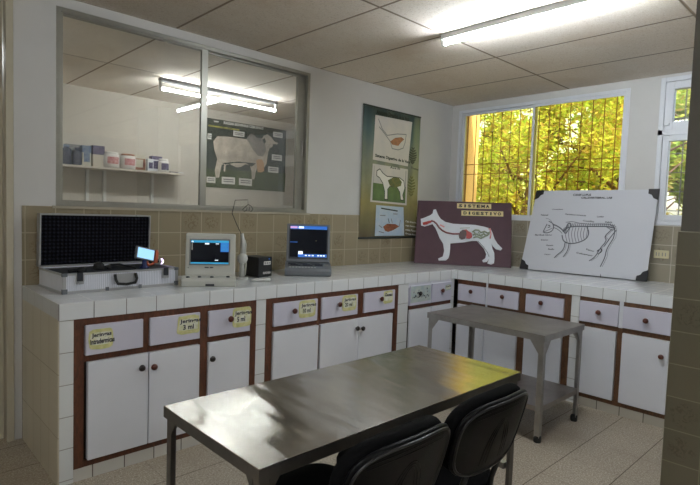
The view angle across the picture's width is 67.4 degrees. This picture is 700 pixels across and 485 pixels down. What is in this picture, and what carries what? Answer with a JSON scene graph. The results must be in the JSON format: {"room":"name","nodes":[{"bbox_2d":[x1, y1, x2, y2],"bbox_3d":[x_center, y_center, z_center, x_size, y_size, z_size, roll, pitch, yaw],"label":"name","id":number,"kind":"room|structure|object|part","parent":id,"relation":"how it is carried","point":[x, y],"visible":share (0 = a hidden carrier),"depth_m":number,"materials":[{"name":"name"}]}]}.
{"room":"veterinary teaching laboratory","nodes":[
{"label":"veterinary teaching laboratory","id":0,"kind":"room"},
{"bbox_2d":[63,83,294,207],"bbox_3d":[-3.002,-0.304,5.016,6.600,2.468,0.100,-1,5,-44],"label":"wall","id":1,"kind":"structure","parent":0,"point":[118,122],"depth_m":5.66,"materials":[{"name":"paint"}]},
{"bbox_2d":[63,164,185,202],"bbox_3d":[-2.505,0.092,5.279,1.670,1.680,0.259,-1,5,-44],"label":"wall shelf","id":2,"kind":"object","parent":1,"relation":"attached to","point":[87,168],"visible":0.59,"depth_m":5.35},
{"bbox_2d":[63,144,71,163],"bbox_3d":[-2.671,-0.828,4.940,0.090,0.185,0.090,-1,5,-44],"label":"medicine bottle","id":3,"kind":"object","parent":2,"relation":"on","point":[67,152],"visible":0.84,"depth_m":4.91,"materials":[{"name":"plastic"}]},
{"bbox_2d":[65,143,79,151],"bbox_3d":[-2.697,-0.848,5.086,0.135,0.205,0.070,-1,5,-44],"label":"carton","id":4,"kind":"object","parent":2,"relation":"on","point":[71,146],"visible":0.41,"depth_m":5.06,"materials":[{"name":"grey cardboard"}]},
{"bbox_2d":[72,147,81,164],"bbox_3d":[-2.599,-0.819,4.995,0.084,0.165,0.084,-1,5,-44],"label":"medicine bottle","id":5,"kind":"object","parent":2,"relation":"on","point":[76,154],"visible":0.96,"depth_m":4.96,"materials":[{"name":"plastic"}]},
{"bbox_2d":[80,145,90,165],"bbox_3d":[-2.568,-0.839,5.093,0.082,0.196,0.082,-1,5,-44],"label":"carton","id":6,"kind":"object","parent":2,"relation":"on","point":[86,150],"visible":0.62,"depth_m":5.06,"materials":[{"name":"cardboard"}]},
{"bbox_3d":[-2.540,-0.826,5.064,0.056,0.098,0.001,-1,5,-44],"label":"printed panel","id":7,"kind":"part","parent":6,"relation":"part of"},
{"bbox_2d":[91,145,104,166],"bbox_3d":[-2.491,-0.846,5.166,0.109,0.206,0.102,-1,5,-44],"label":"carton","id":8,"kind":"object","parent":2,"relation":"on","point":[97,152],"visible":0.7,"depth_m":5.12,"materials":[{"name":"white cardboard"}]},
{"bbox_2d":[103,151,118,167],"bbox_3d":[-2.378,-0.820,5.220,0.155,0.156,0.156,-1,5,-44],"label":"tub","id":9,"kind":"object","parent":2,"relation":"on","point":[111,159],"visible":0.95,"depth_m":5.16,"materials":[{"name":"white plastic"}]},
{"bbox_2d":[120,154,135,168],"bbox_3d":[-2.259,-0.821,5.334,0.151,0.152,0.152,-1,5,-44],"label":"tub","id":10,"kind":"object","parent":2,"relation":"on","point":[127,161],"visible":0.94,"depth_m":5.27,"materials":[{"name":"white plastic"}]},
{"bbox_2d":[134,154,145,169],"bbox_3d":[-2.236,-0.835,5.480,0.167,0.166,0.082,-1,5,-44],"label":"carton","id":11,"kind":"object","parent":2,"relation":"on","point":[140,159],"visible":0.46,"depth_m":5.47,"materials":[{"name":"white cardboard"}]},
{"bbox_3d":[-2.208,-0.824,5.452,0.116,0.082,0.001,-1,5,-44],"label":"printed panel","id":12,"kind":"part","parent":11,"relation":"part of","materials":[{"name":"white paper"}]},
{"bbox_2d":[146,159,153,170],"bbox_3d":[-2.090,-0.810,5.476,0.060,0.125,0.051,-1,5,-44],"label":"carton","id":13,"kind":"object","parent":2,"relation":"on","point":[149,162],"visible":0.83,"depth_m":5.46,"materials":[{"name":"white cardboard"}]},
{"bbox_2d":[149,156,161,170],"bbox_3d":[-2.083,-0.838,5.620,0.112,0.166,0.072,-1,5,-44],"label":"carton","id":14,"kind":"object","parent":2,"relation":"on","point":[156,158],"visible":0.48,"depth_m":5.59,"materials":[{"name":"white cardboard"}]},
{"bbox_3d":[-2.058,-0.827,5.595,0.077,0.082,0.001,-1,5,-44],"label":"printed panel","id":15,"kind":"part","parent":14,"relation":"part of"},
{"bbox_2d":[158,159,168,171],"bbox_3d":[-1.985,-0.819,5.583,0.110,0.138,0.112,-1,5,-44],"label":"jar","id":16,"kind":"object","parent":2,"relation":"on","point":[163,164],"visible":0.95,"depth_m":5.54,"materials":[{"name":"white plastic"}]},
{"bbox_2d":[206,118,285,191],"bbox_3d":[-1.267,-1.063,6.533,1.156,0.805,0.010,-1,5,-44],"label":"poster","id":17,"kind":"object","parent":1,"relation":"attached to","point":[239,155],"visible":0.99,"depth_m":6.50,"materials":[{"name":"green paper"}]},
{"bbox_2d":[13,0,452,439],"bbox_3d":[-1.380,-0.150,3.323,6.600,2.468,0.100,-1,5,-44],"label":"wall","id":18,"kind":"structure","parent":0,"point":[336,100],"depth_m":3.82,"materials":[{"name":"paint"}]},
{"bbox_2d":[0,0,13,441],"bbox_3d":[-2.174,-0.109,2.551,0.905,2.420,0.102,-1,5,-44],"label":"door","id":19,"kind":"structure","parent":18,"relation":"in","point":[6,6],"depth_m":2.82,"materials":[{"name":"wood"}]},
{"bbox_2d":[52,206,309,214],"bbox_3d":[-1.040,-0.219,3.636,1.864,0.015,0.130,-1,5,-44],"label":"trim","id":20,"kind":"structure","parent":18,"relation":"attached to","point":[63,207],"depth_m":3.42,"materials":[{"name":"grey metal"}]},
{"bbox_2d":[56,5,310,212],"bbox_3d":[-1.016,-0.779,3.598,1.824,1.109,0.075,-1,5,-44],"label":"window","id":21,"kind":"structure","parent":18,"relation":"in","point":[302,111],"depth_m":3.56,"materials":[{"name":"metal"}]},
{"bbox_3d":[-1.315,-0.771,3.284,0.910,1.069,0.022,-1,5,-44],"label":"sash","id":22,"kind":"part","parent":21,"relation":"part of","materials":[{"name":"glass"}]},
{"bbox_3d":[-0.702,-0.786,3.914,0.886,1.069,0.026,-1,5,-44],"label":"sash","id":23,"kind":"part","parent":21,"relation":"part of","materials":[{"name":"glass"}]},
{"bbox_2d":[22,205,416,438],"bbox_3d":[-0.396,0.416,4.242,3.906,1.299,0.010,-1,5,-44],"label":"tile backsplash","id":24,"kind":"structure","parent":18,"relation":"attached to","point":[264,234],"depth_m":3.83,"materials":[{"name":"tile"}]},
{"bbox_2d":[358,103,420,238],"bbox_3d":[0.386,-0.627,4.877,0.805,1.186,0.018,-1,5,-44],"label":"hanging banner","id":25,"kind":"object","parent":18,"relation":"attached to","point":[391,138],"visible":0.99,"depth_m":4.85,"materials":[{"name":"green fabric"}]},
{"bbox_3d":[0.366,-0.048,4.911,0.805,0.024,0.018,-1,5,-44],"label":"rod","id":26,"kind":"part","parent":25,"relation":"part of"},
{"bbox_3d":[0.406,-1.212,4.847,0.790,0.014,0.010,-1,5,-44],"label":"rail","id":27,"kind":"part","parent":25,"relation":"part of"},
{"bbox_2d":[0,341,663,484],"bbox_3d":[-0.040,1.236,2.061,6.750,0.060,8.650,-1,5,-44],"label":"floor","id":28,"kind":"structure","parent":0,"point":[600,448],"depth_m":2.83,"materials":[{"name":"tile"}]},
{"bbox_2d":[164,345,520,484],"bbox_3d":[0.042,0.860,1.845,1.222,0.720,0.510,-1,5,-44],"label":"steel table","id":29,"kind":"object","parent":28,"relation":"on","point":[268,430],"visible":0.88,"depth_m":1.62,"materials":[{"name":"grey metal"}]},
{"bbox_3d":[-0.544,0.841,1.605,0.028,0.687,0.028,-1,5,-44],"label":"leg","id":30,"kind":"part","parent":29,"relation":"part of","materials":[{"name":"metal"}]},
{"bbox_3d":[-0.222,0.871,1.270,0.028,0.687,0.028,-1,5,-44],"label":"leg","id":31,"kind":"part","parent":29,"relation":"part of","materials":[{"name":"metal"}]},
{"bbox_3d":[0.629,0.853,2.084,0.028,0.687,0.028,-1,5,-44],"label":"leg","id":32,"kind":"part","parent":29,"relation":"part of","materials":[{"name":"metal"}]},
{"bbox_2d":[22,261,673,484],"bbox_3d":[0.701,0.740,3.102,3.906,0.860,3.190,-1,5,-44],"label":"countertop","id":33,"kind":"structure","parent":28,"relation":"on","point":[48,317],"depth_m":2.89,"materials":[{"name":"tile"}]},
{"bbox_3d":[-1.577,0.724,2.662,0.006,0.786,0.676,-1,5,-44],"label":"panel","id":34,"kind":"part","parent":33,"relation":"part of","materials":[{"name":"beige tile"}]},
{"bbox_2d":[36,213,178,294],"bbox_3d":[-1.357,0.044,2.975,0.428,0.402,0.636,5,5,42],"label":"case","id":35,"kind":"object","parent":33,"relation":"on","point":[64,241],"visible":0.98,"depth_m":2.98,"materials":[{"name":"metal"}]},
{"bbox_2d":[68,267,85,272],"bbox_3d":[-1.436,0.145,2.763,0.088,0.024,0.048,-1,5,-44],"label":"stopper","id":36,"kind":"object","parent":35,"relation":"on","point":[80,269],"visible":0.98,"depth_m":2.76,"materials":[{"name":"black plastic"}]},
{"bbox_3d":[-1.491,-0.020,3.097,0.058,0.294,0.628,5,4,42],"label":"lid","id":37,"kind":"part","parent":35,"relation":"part of","materials":[{"name":"metal"}]},
{"bbox_3d":[-1.356,0.193,2.979,0.351,0.104,0.634,5,4,42],"label":"edge trim","id":38,"kind":"part","parent":35,"relation":"part of","materials":[{"name":"silver metal"}]},
{"bbox_2d":[93,262,135,269],"bbox_3d":[-1.329,0.127,2.959,0.221,0.044,0.077,0,4,-33],"label":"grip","id":39,"kind":"object","parent":35,"relation":"on","point":[98,265],"visible":1,"depth_m":2.90,"materials":[{"name":"black plastic"}]},
{"bbox_3d":[-1.225,0.195,2.859,0.003,0.053,0.120,5,4,42],"label":"handle plate","id":40,"kind":"part","parent":35,"relation":"part of","materials":[{"name":"black plastic"}]},
{"bbox_3d":[-1.216,0.200,2.850,0.032,0.065,0.131,5,4,42],"label":"handle","id":41,"kind":"part","parent":35,"relation":"part of","materials":[{"name":"black plastic"}]},
{"bbox_2d":[134,246,163,268],"bbox_3d":[-1.175,0.082,3.060,0.056,0.132,0.180,5,4,38],"label":"handheld scope","id":42,"kind":"object","parent":35,"relation":"on","point":[147,255],"visible":1,"depth_m":3.04,"materials":[{"name":"blue plastic"}]},
{"bbox_2d":[134,246,154,261],"bbox_3d":[-1.188,0.066,3.040,0.030,0.098,0.132,5,4,38],"label":"monitor","id":43,"kind":"object","parent":42,"relation":"on","point":[145,254],"depth_m":3.03,"materials":[{"name":"blue glass"}]},
{"bbox_2d":[73,300,256,469],"bbox_3d":[-1.091,0.694,2.970,1.004,0.720,0.544,-1,5,-44],"label":"base cabinet","id":44,"kind":"object","parent":33,"relation":"on","point":[128,367],"visible":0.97,"depth_m":2.69,"materials":[{"name":"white wood"}]},
{"bbox_3d":[-1.156,0.460,2.574,0.271,0.144,0.030,-1,5,-44],"label":"drawer","id":45,"kind":"part","parent":44,"relation":"part of","materials":[{"name":"white wood"}]},
{"bbox_3d":[-1.153,0.803,2.607,0.288,0.476,0.032,-1,5,-44],"label":"door","id":46,"kind":"part","parent":44,"relation":"part of","materials":[{"name":"white laminate"}]},
{"bbox_3d":[-1.050,0.633,2.647,0.034,0.034,0.030,-1,5,-44],"label":"knob","id":47,"kind":"part","parent":44,"relation":"part of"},
{"bbox_3d":[-1.005,0.638,2.691,0.034,0.034,0.030,-1,5,-44],"label":"knob","id":48,"kind":"part","parent":44,"relation":"part of","materials":[{"name":"brown wood"}]},
{"bbox_3d":[-0.944,0.799,2.807,0.280,0.476,0.032,-1,5,-44],"label":"door","id":49,"kind":"part","parent":44,"relation":"part of","materials":[{"name":"white laminate"}]},
{"bbox_3d":[-0.931,0.455,2.789,0.276,0.144,0.030,-1,5,-44],"label":"drawer","id":50,"kind":"part","parent":44,"relation":"part of","materials":[{"name":"white wood"}]},
{"bbox_3d":[-0.707,0.794,3.033,0.267,0.476,0.032,-1,5,-44],"label":"door","id":51,"kind":"part","parent":44,"relation":"part of","materials":[{"name":"white laminate"}]},
{"bbox_3d":[-0.696,0.450,3.014,0.267,0.144,0.030,-1,5,-44],"label":"drawer","id":52,"kind":"part","parent":44,"relation":"part of","materials":[{"name":"white wood"}]},
{"bbox_3d":[-0.679,0.435,2.987,0.036,0.036,0.030,-1,5,-44],"label":"knob","id":53,"kind":"part","parent":44,"relation":"part of","materials":[{"name":"brown wood"}]},
{"bbox_2d":[181,233,235,286],"bbox_3d":[-0.839,0.101,3.135,0.308,0.306,0.196,1,3,-13],"label":"scanner","id":54,"kind":"object","parent":33,"relation":"on","point":[210,257],"visible":1,"depth_m":3.11,"materials":[{"name":"beige plastic"}]},
{"bbox_2d":[232,202,252,279],"bbox_3d":[-0.701,-0.019,3.404,0.136,0.522,0.074,1,3,-15],"label":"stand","id":55,"kind":"object","parent":33,"relation":"on","point":[242,258],"visible":0.98,"depth_m":3.40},
{"bbox_2d":[244,255,271,277],"bbox_3d":[-0.643,0.163,3.626,0.168,0.138,0.128,4,4,36],"label":"box","id":56,"kind":"object","parent":33,"relation":"on","point":[258,266],"visible":0.92,"depth_m":3.57,"materials":[{"name":"black plastic"}]},
{"bbox_2d":[251,278,270,280],"bbox_3d":[-0.570,0.238,3.351,0.127,0.024,0.025,0,4,-29],"label":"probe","id":57,"kind":"object","parent":33,"relation":"on","point":[255,279],"visible":1,"depth_m":3.35,"materials":[{"name":"white plastic"}]},
{"bbox_2d":[285,224,330,276],"bbox_3d":[-0.301,0.051,3.796,0.328,0.364,0.224,2,3,-6],"label":"laptop","id":58,"kind":"object","parent":33,"relation":"on","point":[308,245],"visible":1,"depth_m":3.82,"materials":[{"name":"grey plastic"}]},
{"bbox_2d":[264,285,398,381],"bbox_3d":[-0.237,0.676,3.786,1.218,0.720,0.544,-1,5,-44],"label":"base cabinet","id":59,"kind":"object","parent":33,"relation":"on","point":[309,332],"visible":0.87,"depth_m":3.53,"materials":[{"name":"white wood"}]},
{"bbox_3d":[-0.350,0.443,3.345,0.349,0.144,0.030,-1,5,-44],"label":"drawer","id":60,"kind":"part","parent":59,"relation":"part of","materials":[{"name":"white wood"}]},
{"bbox_3d":[-0.356,0.786,3.368,0.361,0.476,0.032,-1,5,-44],"label":"door","id":61,"kind":"part","parent":59,"relation":"part of","materials":[{"name":"white laminate"}]},
{"bbox_3d":[-0.084,0.780,3.628,0.352,0.476,0.032,-1,5,-44],"label":"door","id":62,"kind":"part","parent":59,"relation":"part of","materials":[{"name":"white laminate"}]},
{"bbox_3d":[-0.075,0.437,3.607,0.334,0.144,0.030,-1,5,-44],"label":"drawer","id":63,"kind":"part","parent":59,"relation":"part of","materials":[{"name":"white wood"}]},
{"bbox_3d":[0.176,0.775,3.877,0.361,0.476,0.032,-1,5,-44],"label":"door","id":64,"kind":"part","parent":59,"relation":"part of","materials":[{"name":"white laminate"}]},
{"bbox_3d":[0.212,0.431,3.882,0.329,0.144,0.030,-1,5,-44],"label":"drawer","id":65,"kind":"part","parent":59,"relation":"part of","materials":[{"name":"white wood"}]},
{"bbox_2d":[22,261,673,319],"bbox_3d":[0.715,0.347,3.079,3.906,0.074,3.190,-1,5,-44],"label":"countertop","id":66,"kind":"structure","parent":33,"relation":"on","point":[45,300],"depth_m":3.72,"materials":[{"name":"tile"}]},
{"bbox_2d":[406,279,451,352],"bbox_3d":[0.496,0.660,4.487,0.567,0.720,0.544,-1,5,-44],"label":"base cabinet","id":67,"kind":"object","parent":33,"relation":"on","point":[423,297],"visible":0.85,"depth_m":4.27,"materials":[{"name":"white laminate"}]},
{"bbox_3d":[0.547,0.767,4.232,0.262,0.476,0.032,-1,5,-44],"label":"door","id":68,"kind":"part","parent":67,"relation":"part of","materials":[{"name":"white laminate"}]},
{"bbox_3d":[0.556,0.417,4.211,0.256,0.156,0.030,-1,5,-44],"label":"drawer","id":69,"kind":"part","parent":67,"relation":"part of","materials":[{"name":"white wood"}]},
{"bbox_3d":[0.752,0.762,4.428,0.273,0.476,0.032,-1,5,-44],"label":"door","id":70,"kind":"part","parent":67,"relation":"part of","materials":[{"name":"white laminate"}]},
{"bbox_3d":[0.763,0.413,4.409,0.273,0.156,0.030,-1,5,-44],"label":"drawer","id":71,"kind":"part","parent":67,"relation":"part of","materials":[{"name":"white wood"}]},
{"bbox_2d":[414,200,511,267],"bbox_3d":[1.077,-0.091,5.001,0.889,0.600,0.226,3,3,11],"label":"display board","id":72,"kind":"object","parent":33,"relation":"on","point":[447,232],"visible":1,"depth_m":4.99,"materials":[{"name":"purple paper"}]},
{"bbox_2d":[455,279,571,385],"bbox_3d":[1.420,0.701,4.329,0.542,0.720,0.977,-1,5,-44],"label":"base cabinet","id":73,"kind":"object","parent":33,"relation":"on","point":[495,348],"visible":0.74,"depth_m":4.11,"materials":[{"name":"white wood"}]},
{"bbox_3d":[1.013,0.771,4.427,0.032,0.476,0.262,-1,5,-44],"label":"door","id":74,"kind":"part","parent":73,"relation":"part of","materials":[{"name":"white laminate"}]},
{"bbox_3d":[1.026,0.431,4.408,0.030,0.138,0.263,-1,5,-44],"label":"drawer","id":75,"kind":"part","parent":73,"relation":"part of","materials":[{"name":"white wood"}]},
{"bbox_3d":[1.214,0.790,4.218,0.032,0.476,0.271,-1,5,-44],"label":"door","id":76,"kind":"part","parent":73,"relation":"part of","materials":[{"name":"white laminate"}]},
{"bbox_3d":[1.226,0.450,4.199,0.030,0.138,0.275,-1,5,-44],"label":"drawer","id":77,"kind":"part","parent":73,"relation":"part of","materials":[{"name":"white wood"}]},
{"bbox_3d":[1.454,0.813,3.967,0.032,0.476,0.293,-1,5,-44],"label":"door","id":78,"kind":"part","parent":73,"relation":"part of","materials":[{"name":"white laminate"}]},
{"bbox_3d":[1.466,0.473,3.948,0.030,0.138,0.297,-1,5,-44],"label":"drawer","id":79,"kind":"part","parent":73,"relation":"part of","materials":[{"name":"white wood"}]},
{"bbox_2d":[519,189,659,281],"bbox_3d":[1.980,-0.086,4.432,0.187,0.734,1.047,-1,5,-44],"label":"display board","id":80,"kind":"object","parent":33,"relation":"on","point":[602,233],"visible":1,"depth_m":4.40,"materials":[{"name":"white paper"}]},
{"bbox_2d":[579,296,671,418],"bbox_3d":[2.015,0.757,3.706,0.544,0.720,0.620,-1,5,-44],"label":"base cabinet","id":81,"kind":"object","parent":33,"relation":"on","point":[625,348],"visible":0.79,"depth_m":3.53,"materials":[{"name":"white wood"}]},
{"bbox_3d":[1.725,0.839,3.684,0.032,0.476,0.254,-1,5,-44],"label":"door","id":82,"kind":"part","parent":81,"relation":"part of","materials":[{"name":"white laminate"}]},
{"bbox_3d":[1.739,0.493,3.663,0.030,0.146,0.260,-1,5,-44],"label":"drawer","id":83,"kind":"part","parent":81,"relation":"part of","materials":[{"name":"white wood"}]},
{"bbox_3d":[1.937,0.859,3.462,0.032,0.476,0.282,-1,5,-44],"label":"door","id":84,"kind":"part","parent":81,"relation":"part of","materials":[{"name":"white laminate"}]},
{"bbox_3d":[1.960,0.514,3.433,0.030,0.146,0.318,-1,5,-44],"label":"drawer","id":85,"kind":"part","parent":81,"relation":"part of","materials":[{"name":"white wood"}]},
{"bbox_2d":[275,415,450,484],"bbox_3d":[-0.051,0.831,1.462,0.420,0.817,0.586,-1,5,-44],"label":"office chair","id":86,"kind":"object","parent":28,"relation":"on","point":[412,452],"visible":1,"depth_m":1.23,"materials":[{"name":"black leather"}]},
{"bbox_3d":[-0.089,0.772,1.501,0.400,0.055,0.470,-1,5,-44],"label":"seat","id":87,"kind":"part","parent":86,"relation":"part of","materials":[{"name":"black fabric"}]},
{"bbox_3d":[0.109,0.560,1.290,0.378,0.246,0.108,-1,5,-44],"label":"backrest","id":88,"kind":"part","parent":86,"relation":"part of","materials":[{"name":"black fabric"}]},
{"bbox_2d":[336,383,528,484],"bbox_3d":[0.251,0.824,1.750,0.420,0.817,0.586,-1,5,-44],"label":"office chair","id":89,"kind":"object","parent":28,"relation":"on","point":[484,427],"visible":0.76,"depth_m":1.50,"materials":[{"name":"black leather"}]},
{"bbox_3d":[0.213,0.765,1.789,0.400,0.055,0.470,-1,5,-44],"label":"seat","id":90,"kind":"part","parent":89,"relation":"part of","materials":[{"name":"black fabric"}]},
{"bbox_3d":[0.410,0.554,1.578,0.378,0.246,0.108,-1,5,-44],"label":"backrest","id":91,"kind":"part","parent":89,"relation":"part of","materials":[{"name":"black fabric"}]},
{"bbox_2d":[427,305,584,442],"bbox_3d":[1.025,0.832,3.561,0.555,0.645,0.857,-1,5,-44],"label":"steel table","id":92,"kind":"object","parent":28,"relation":"on","point":[543,394],"visible":0.66,"depth_m":3.41,"materials":[{"name":"grey metal"}]},
{"bbox_3d":[0.563,0.796,3.676,0.032,0.612,0.032,-1,5,-44],"label":"leg","id":93,"kind":"part","parent":92,"relation":"part of","materials":[{"name":"metal"}]},
{"bbox_3d":[0.930,0.788,4.027,0.032,0.612,0.032,-1,5,-44],"label":"leg","id":94,"kind":"part","parent":92,"relation":"part of","materials":[{"name":"metal"}]},
{"bbox_3d":[1.122,0.849,3.094,0.032,0.612,0.032,-1,5,-44],"label":"leg","id":95,"kind":"part","parent":92,"relation":"part of","materials":[{"name":"metal"}]},
{"bbox_2d":[517,374,576,410],"bbox_3d":[1.021,0.954,3.568,0.531,0.030,0.833,-1,5,-44],"label":"shelf","id":96,"kind":"object","parent":92,"relation":"attached to","point":[554,393],"depth_m":3.37,"materials":[{"name":"metal"}]},
{"bbox_3d":[1.488,0.841,3.444,0.032,0.612,0.032,-1,5,-44],"label":"leg","id":97,"kind":"part","parent":92,"relation":"part of","materials":[{"name":"metal"}]},
{"bbox_2d":[63,0,696,123],"bbox_3d":[0.028,-1.294,1.861,6.850,0.080,8.800,-1,5,-44],"label":"ceiling","id":98,"kind":"structure","parent":0,"point":[392,44],"depth_m":3.62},
{"bbox_2d":[158,77,199,96],"bbox_3d":[-1.575,-1.420,4.818,0.397,0.119,0.044,-1,5,-44],"label":"tube light","id":99,"kind":"object","parent":98,"relation":"attached to","point":[187,84],"depth_m":4.80,"materials":[{"name":"white"}]},
{"bbox_2d":[208,87,277,112],"bbox_3d":[-1.075,-1.430,5.296,0.804,0.121,0.044,-1,5,-44],"label":"tube light","id":100,"kind":"object","parent":98,"relation":"attached to","point":[211,89],"depth_m":5.28,"materials":[{"name":"white"}]},
{"bbox_2d":[441,0,623,46],"bbox_3d":[1.015,-1.244,2.892,0.040,0.073,1.235,-1,5,-44],"label":"tube light","id":101,"kind":"object","parent":98,"relation":"attached to","point":[566,7],"visible":1,"depth_m":2.92,"materials":[{"name":"white"}]},
{"bbox_2d":[449,71,691,226],"bbox_3d":[2.384,-0.076,4.265,0.140,2.468,8.650,-1,5,-44],"label":"wall","id":102,"kind":"structure","parent":0,"point":[645,92],"depth_m":4.23,"materials":[{"name":"paint"}]},
{"bbox_2d":[463,115,479,201],"bbox_3d":[1.233,-0.266,5.711,0.200,2.800,0.172,-1,5,-44],"label":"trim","id":103,"kind":"structure","parent":102,"relation":"attached to","point":[471,133],"depth_m":5.60,"materials":[{"name":"wood"}]},
{"bbox_2d":[464,108,530,214],"bbox_3d":[1.466,-0.792,5.265,0.015,1.009,0.725,-1,5,-44],"label":"window grille","id":104,"kind":"object","parent":102,"relation":"in","point":[491,163],"depth_m":5.15,"materials":[{"name":"metal"}]},
{"bbox_2d":[455,88,630,218],"bbox_3d":[1.711,-0.761,4.897,0.078,1.095,1.650,-1,5,-44],"label":"window","id":105,"kind":"structure","parent":102,"relation":"in","point":[626,92],"depth_m":4.88,"materials":[{"name":"white metal"}]},
{"bbox_3d":[1.448,-0.782,5.184,0.020,1.045,0.810,-1,5,-44],"label":"sash","id":106,"kind":"part","parent":105,"relation":"part of","materials":[{"name":"white metal"}]},
{"bbox_3d":[1.968,-0.730,4.608,0.020,1.045,0.815,-1,5,-44],"label":"sash","id":107,"kind":"part","parent":105,"relation":"part of","materials":[{"name":"white metal"}]},
{"bbox_2d":[452,220,680,341],"bbox_3d":[2.189,0.497,4.373,0.010,1.299,3.400,-1,5,-44],"label":"trim","id":108,"kind":"structure","parent":102,"relation":"attached to","point":[664,237],"depth_m":4.13,"materials":[{"name":"tile"}]},
{"bbox_2d":[535,97,619,194],"bbox_3d":[2.021,-0.839,4.683,0.015,0.819,0.742,-1,5,-44],"label":"window grille","id":109,"kind":"object","parent":102,"relation":"in","point":[546,171],"depth_m":4.66,"materials":[{"name":"brown metal"}]},
{"bbox_2d":[653,250,668,258],"bbox_3d":[2.431,0.092,4.098,0.010,0.064,0.106,-1,5,-44],"label":"wall outlet","id":110,"kind":"object","parent":102,"relation":"attached to","point":[663,254],"visible":1,"depth_m":4.09,"materials":[{"name":"beige plastic"}]},
{"bbox_2d":[654,74,691,225],"bbox_3d":[2.774,-0.677,3.782,0.086,1.140,0.995,-1,5,-44],"label":"window","id":111,"kind":"structure","parent":102,"relation":"in","point":[669,130],"depth_m":4.07,"materials":[{"name":"white metal"}]},
{"bbox_3d":[2.765,-0.473,3.792,0.050,0.660,0.925,-1,5,-44],"label":"sash","id":112,"kind":"part","parent":111,"relation":"part of","materials":[{"name":"white metal"}]},
{"bbox_3d":[2.784,-1.029,3.760,0.050,0.365,0.925,-1,5,-44],"label":"sash","id":113,"kind":"part","parent":111,"relation":"part of","materials":[{"name":"white metal"}]},
{"bbox_2d":[666,89,688,214],"bbox_3d":[2.834,-0.679,3.840,0.020,1.140,0.995,-1,5,-44],"label":"window grille","id":114,"kind":"object","parent":102,"relation":"in","point":[684,117],"visible":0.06,"depth_m":4.09,"materials":[{"name":"brown metal"}]},
{"bbox_2d":[681,0,699,231],"bbox_3d":[1.729,0.024,2.151,0.252,2.468,0.595,-1,5,-44],"label":"wall pillar","id":115,"kind":"structure","parent":0,"point":[690,222],"depth_m":2.23,"materials":[{"name":"paint"}]},
{"bbox_2d":[660,231,699,484],"bbox_3d":[1.709,0.612,2.185,0.272,1.290,0.615,-1,5,-44],"label":"tiled wall","id":116,"kind":"structure","parent":115,"relation":"attached to","point":[680,463],"depth_m":2.26,"materials":[{"name":"tile"}]},
{"label":"outside","id":117,"kind":"structure","parent":0,"visible":0},
{"bbox_3d":[8.334,0.890,15.430,23.860,0.150,36.000,-1,5,-44],"label":"ground","id":118,"kind":"structure","parent":117,"visible":0},
{"bbox_2d":[479,120,561,184],"bbox_3d":[6.504,-2.483,15.986,6.507,6.827,9.297,-1,5,-44],"label":"leafy tree","id":119,"kind":"object","parent":118,"relation":"on","point":[487,134],"visible":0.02,"depth_m":16.63,"materials":[{"name":"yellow plant"}]},
{"bbox_2d":[476,101,598,214],"bbox_3d":[3.099,-1.297,9.979,4.090,4.495,3.043,2,3,-4],"label":"leafy tree","id":120,"kind":"object","parent":118,"relation":"on","point":[486,177],"visible":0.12,"depth_m":9.88,"materials":[{"name":"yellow plant"}]},
{"bbox_2d":[476,98,622,214],"bbox_3d":[2.542,-0.739,7.137,2.532,3.682,2.936,1,3,-15],"label":"leafy tree","id":121,"kind":"object","parent":118,"relation":"on","point":[523,152],"visible":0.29,"depth_m":6.94,"materials":[{"name":"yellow plant"}]},
{"bbox_2d":[477,96,679,202],"bbox_3d":[5.758,-2.091,12.953,6.023,5.970,7.046,1,3,-13],"label":"leafy tree","id":122,"kind":"object","parent":118,"relation":"on","point":[670,179],"visible":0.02,"depth_m":12.21,"materials":[{"name":"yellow plant"}]},
{"bbox_2d":[478,89,690,207],"bbox_3d":[3.998,-1.292,9.252,4.752,4.633,4.017,-1,5,-44],"label":"leafy tree","id":123,"kind":"object","parent":118,"relation":"on","point":[678,158],"visible":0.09,"depth_m":8.66,"materials":[{"name":"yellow plant"}]},
{"bbox_2d":[493,88,690,214],"bbox_3d":[3.300,-0.700,7.022,2.684,3.671,2.574,2,3,0],"label":"leafy tree","id":124,"kind":"object","parent":118,"relation":"on","point":[586,139],"visible":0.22,"depth_m":6.52,"materials":[{"name":"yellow plant"}]},
{"bbox_2d":[577,115,683,214],"bbox_3d":[9.942,-2.433,13.950,9.464,6.764,6.092,1,3,-18],"label":"leafy tree","id":125,"kind":"object","parent":118,"relation":"on","point":[671,189],"visible":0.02,"depth_m":14.75,"materials":[{"name":"green plant"}]},
{"bbox_2d":[612,91,689,204],"bbox_3d":[7.880,-1.925,11.058,6.411,5.949,6.296,1,4,-23],"label":"leafy tree","id":126,"kind":"object","parent":118,"relation":"on","point":[676,186],"visible":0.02,"depth_m":11.37,"materials":[{"name":"green plant"}]}
]}

